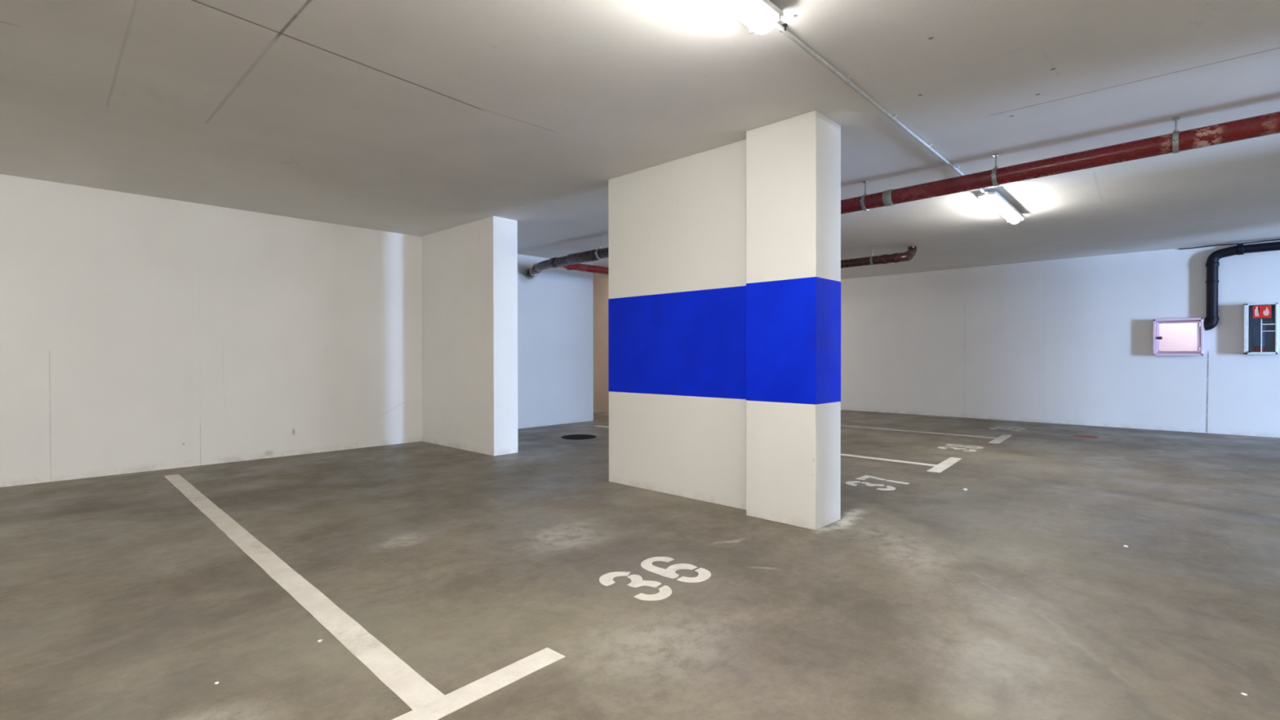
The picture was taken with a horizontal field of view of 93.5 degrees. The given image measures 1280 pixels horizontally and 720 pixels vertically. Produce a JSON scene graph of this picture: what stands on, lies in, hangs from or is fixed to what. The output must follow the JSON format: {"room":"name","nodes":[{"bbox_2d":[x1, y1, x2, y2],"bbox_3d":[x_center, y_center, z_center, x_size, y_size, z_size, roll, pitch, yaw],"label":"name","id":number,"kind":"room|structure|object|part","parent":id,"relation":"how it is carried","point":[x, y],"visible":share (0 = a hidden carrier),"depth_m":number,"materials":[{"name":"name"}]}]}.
{"room":"parking garage","nodes":[
{"label":"parking garage","id":0,"kind":"room"},
{"bbox_2d":[0,173,422,487],"bbox_3d":[-6.744,-0.222,3.321,0.251,2.515,11.511,0,1,44],"label":"wall","id":1,"kind":"structure","parent":0,"point":[139,333],"depth_m":5.72,"materials":[{"name":"paint"}]},
{"bbox_2d":[421,216,517,455],"bbox_3d":[-2.096,-0.255,7.051,1.837,2.515,0.301,0,1,44],"label":"wall","id":2,"kind":"structure","parent":0,"point":[469,270],"depth_m":6.60,"materials":[{"name":"paint"}]},
{"bbox_2d":[517,253,593,428],"bbox_3d":[-1.761,-0.268,8.805,0.203,2.515,2.702,0,1,44],"label":"wall","id":3,"kind":"structure","parent":0,"point":[555,307],"depth_m":9.14,"materials":[{"name":"paint"}]},
{"bbox_2d":[593,276,608,412],"bbox_3d":[-0.083,-0.294,12.091,0.200,2.515,4.800,0,1,44],"label":"wall","id":4,"kind":"structure","parent":0,"point":[601,295],"depth_m":11.26,"materials":[{"name":"paint"}]},
{"bbox_2d":[0,409,1279,719],"bbox_3d":[0.709,1.139,1.475,19.400,0.200,19.500,0,1,44],"label":"floor","id":5,"kind":"structure","parent":0,"point":[1018,593],"depth_m":2.74,"materials":[{"name":"concrete"}]},
{"bbox_2d":[164,474,565,719],"bbox_3d":[-2.407,1.028,3.470,5.058,0.002,0.975,0,1,44],"label":"parking line","id":6,"kind":"object","parent":5,"relation":"on","point":[426,702],"visible":1,"depth_m":2.14,"materials":[{"name":"paint"}]},
{"bbox_2d":[561,434,595,439],"bbox_3d":[-0.789,0.992,7.761,0.450,0.008,0.450,0,1,44],"label":"floor drain","id":7,"kind":"object","parent":5,"relation":"on","point":[575,437],"visible":1,"depth_m":7.74,"materials":[{"name":"metal"}]},
{"bbox_2d":[599,556,711,600],"bbox_3d":[0.077,1.029,2.858,0.399,0.002,0.495,0,1,44],"label":"floor number","id":8,"kind":"object","parent":5,"relation":"on","point":[606,580],"visible":1,"depth_m":2.85,"materials":[{"name":"paint"}]},
{"bbox_2d":[608,110,840,530],"bbox_3d":[0.469,-0.239,4.386,1.931,2.515,0.339,0,1,44],"label":"concrete pillar","id":9,"kind":"structure","parent":5,"relation":"on","point":[724,262],"depth_m":4.14,"materials":[{"name":"paint"}]},
{"bbox_2d":[595,425,962,472],"bbox_3d":[1.218,0.995,7.421,4.936,0.002,0.954,0,1,44],"label":"parking line","id":10,"kind":"object","parent":5,"relation":"on","point":[940,467],"visible":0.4,"depth_m":5.89,"materials":[{"name":"paint"}]},
{"bbox_2d":[845,475,908,490],"bbox_3d":[1.954,1.011,4.954,0.399,0.002,0.487,0,1,44],"label":"floor number","id":11,"kind":"object","parent":5,"relation":"on","point":[851,482],"visible":1,"depth_m":4.95,"materials":[{"name":"paint"}]},
{"bbox_2d":[840,425,1012,444],"bbox_3d":[2.802,0.980,9.209,4.964,0.002,1.017,0,1,44],"label":"parking line","id":12,"kind":"object","parent":5,"relation":"on","point":[997,440],"visible":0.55,"depth_m":7.86,"materials":[{"name":"paint"}]},
{"bbox_2d":[937,444,984,451],"bbox_3d":[3.644,0.995,6.838,0.399,0.002,0.487,0,1,44],"label":"floor number","id":13,"kind":"object","parent":5,"relation":"on","point":[967,446],"visible":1,"depth_m":6.82,"materials":[{"name":"paint"}]},
{"bbox_2d":[989,426,1026,431],"bbox_3d":[5.265,0.980,8.613,0.399,0.002,0.493,0,1,44],"label":"floor marking","id":14,"kind":"object","parent":5,"relation":"on","point":[1008,428],"visible":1,"depth_m":8.64,"materials":[{"name":"paint"}]},
{"bbox_2d":[1072,435,1099,438],"bbox_3d":[5.751,0.986,7.760,0.268,0.001,0.260,0,0,23],"label":"paint","id":15,"kind":"object","parent":5,"relation":"on","point":[1082,436],"visible":1,"depth_m":7.77,"materials":[{"name":"white paint"}]},
{"bbox_2d":[0,0,1279,279],"bbox_3d":[0.705,-1.576,1.456,19.400,0.200,19.500,0,1,44],"label":"ceiling","id":16,"kind":"structure","parent":0,"point":[415,117],"depth_m":3.53,"materials":[{"name":"concrete"}]},
{"bbox_2d":[594,235,604,259],"bbox_3d":[-0.479,-1.371,7.349,0.036,0.292,0.185,0,1,44],"label":"hanger","id":17,"kind":"object","parent":16,"relation":"hanging from","point":[600,236],"visible":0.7,"depth_m":7.33,"materials":[{"name":"metal"}]},
{"bbox_2d":[711,0,783,34],"bbox_3d":[0.117,-1.428,2.107,0.149,0.104,1.346,0,1,43],"label":"lamp","id":18,"kind":"object","parent":16,"relation":"attached to","point":[760,16],"visible":1,"depth_m":2.44,"materials":[{"name":"plastic"}]},
{"bbox_2d":[859,181,869,210],"bbox_3d":[1.904,-1.384,5.080,0.036,0.240,0.173,0,1,44],"label":"hanger","id":19,"kind":"object","parent":16,"relation":"hanging from","point":[862,200],"visible":0.69,"depth_m":5.05,"materials":[{"name":"metal"}]},
{"bbox_3d":[1.904,-1.447,5.079,0.021,0.106,0.021,0,1,44],"label":"threaded rod","id":20,"kind":"part","parent":19,"relation":"part of","materials":[{"name":"metal"}]},
{"bbox_2d":[869,245,875,265],"bbox_3d":[3.112,-1.397,8.044,0.036,0.259,0.165,0,1,44],"label":"hanger","id":21,"kind":"object","parent":16,"relation":"hanging from","point":[871,257],"visible":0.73,"depth_m":8.02,"materials":[{"name":"metal"}]},
{"bbox_2d":[773,22,984,192],"bbox_3d":[1.800,-1.481,3.955,0.036,0.030,3.671,0,1,42],"label":"conduit","id":22,"kind":"object","parent":16,"relation":"attached to","point":[782,28],"visible":0.8,"depth_m":3.25,"materials":[{"name":"grey plastic"}]},
{"bbox_2d":[524,111,1279,279],"bbox_3d":[3.244,-1.339,6.157,10.687,0.344,3.543,0,1,44],"label":"drain pipe","id":23,"kind":"object","parent":16,"relation":"hanging from","point":[1267,124],"visible":0.77,"depth_m":4.21,"materials":[{"name":"metal"}]},
{"bbox_2d":[991,154,999,186],"bbox_3d":[2.608,-1.387,4.408,0.036,0.227,0.173,0,1,44],"label":"hanger","id":24,"kind":"object","parent":16,"relation":"hanging from","point":[994,170],"visible":0.7,"depth_m":4.38,"materials":[{"name":"metal"}]},
{"bbox_3d":[2.608,-1.450,4.408,0.021,0.093,0.021,0,1,44],"label":"threaded rod","id":25,"kind":"part","parent":24,"relation":"part of","materials":[{"name":"metal"}]},
{"bbox_2d":[977,191,1023,223],"bbox_3d":[3.489,-1.459,5.793,0.149,0.104,1.346,0,1,42],"label":"lamp","id":26,"kind":"object","parent":16,"relation":"attached to","point":[993,199],"visible":1,"depth_m":5.61,"materials":[{"name":"plastic"}]},
{"bbox_2d":[1172,116,1180,153],"bbox_3d":[3.321,-1.390,3.729,0.036,0.213,0.173,0,1,44],"label":"hanger","id":27,"kind":"object","parent":16,"relation":"hanging from","point":[1175,133],"visible":0.87,"depth_m":3.70,"materials":[{"name":"metal"}]},
{"bbox_3d":[3.322,-1.453,3.729,0.021,0.079,0.021,0,1,44],"label":"threaded rod","id":28,"kind":"part","parent":27,"relation":"part of","materials":[{"name":"metal"}]},
{"bbox_3d":[3.322,-1.494,3.729,0.036,0.005,0.050,0,1,44],"label":"ceiling plate","id":29,"kind":"part","parent":27,"relation":"part of","materials":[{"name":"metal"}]},
{"bbox_2d":[840,240,1279,437],"bbox_3d":[7.362,-0.278,8.453,19.400,2.515,0.200,0,1,44],"label":"wall","id":30,"kind":"structure","parent":0,"point":[1068,341],"depth_m":9.15,"materials":[{"name":"paint"}]},
{"bbox_2d":[1152,317,1203,355],"bbox_3d":[7.348,-0.311,8.221,0.510,0.505,0.154,0,1,44],"label":"utility box","id":31,"kind":"object","parent":30,"relation":"attached to","point":[1171,336],"visible":1,"depth_m":8.18,"materials":[{"name":"metal"}]},
{"bbox_2d":[1178,239,1279,249],"bbox_3d":[8.456,-1.517,7.246,2.941,0.024,0.016,0,1,44],"label":"cable","id":32,"kind":"object","parent":30,"relation":"attached to","point":[1273,239],"visible":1,"depth_m":7.91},
{"bbox_2d":[1203,241,1279,330],"bbox_3d":[8.509,-0.944,7.113,2.695,1.115,0.139,0,1,44],"label":"downpipe","id":33,"kind":"object","parent":30,"relation":"attached to","point":[1212,264],"visible":1,"depth_m":7.93,"materials":[{"name":"plastic"}]},
{"bbox_2d":[1243,302,1278,354],"bbox_3d":[7.910,-0.396,7.672,0.300,0.650,0.174,0,1,44],"label":"cabinet","id":34,"kind":"object","parent":30,"relation":"attached to","point":[1260,320],"visible":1,"depth_m":7.62,"materials":[{"name":"metal"}]},
{"bbox_3d":[7.876,-0.400,7.623,0.238,0.598,0.004,0,1,44],"label":"glass door","id":35,"kind":"part","parent":34,"relation":"part of","materials":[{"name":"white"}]}
]}

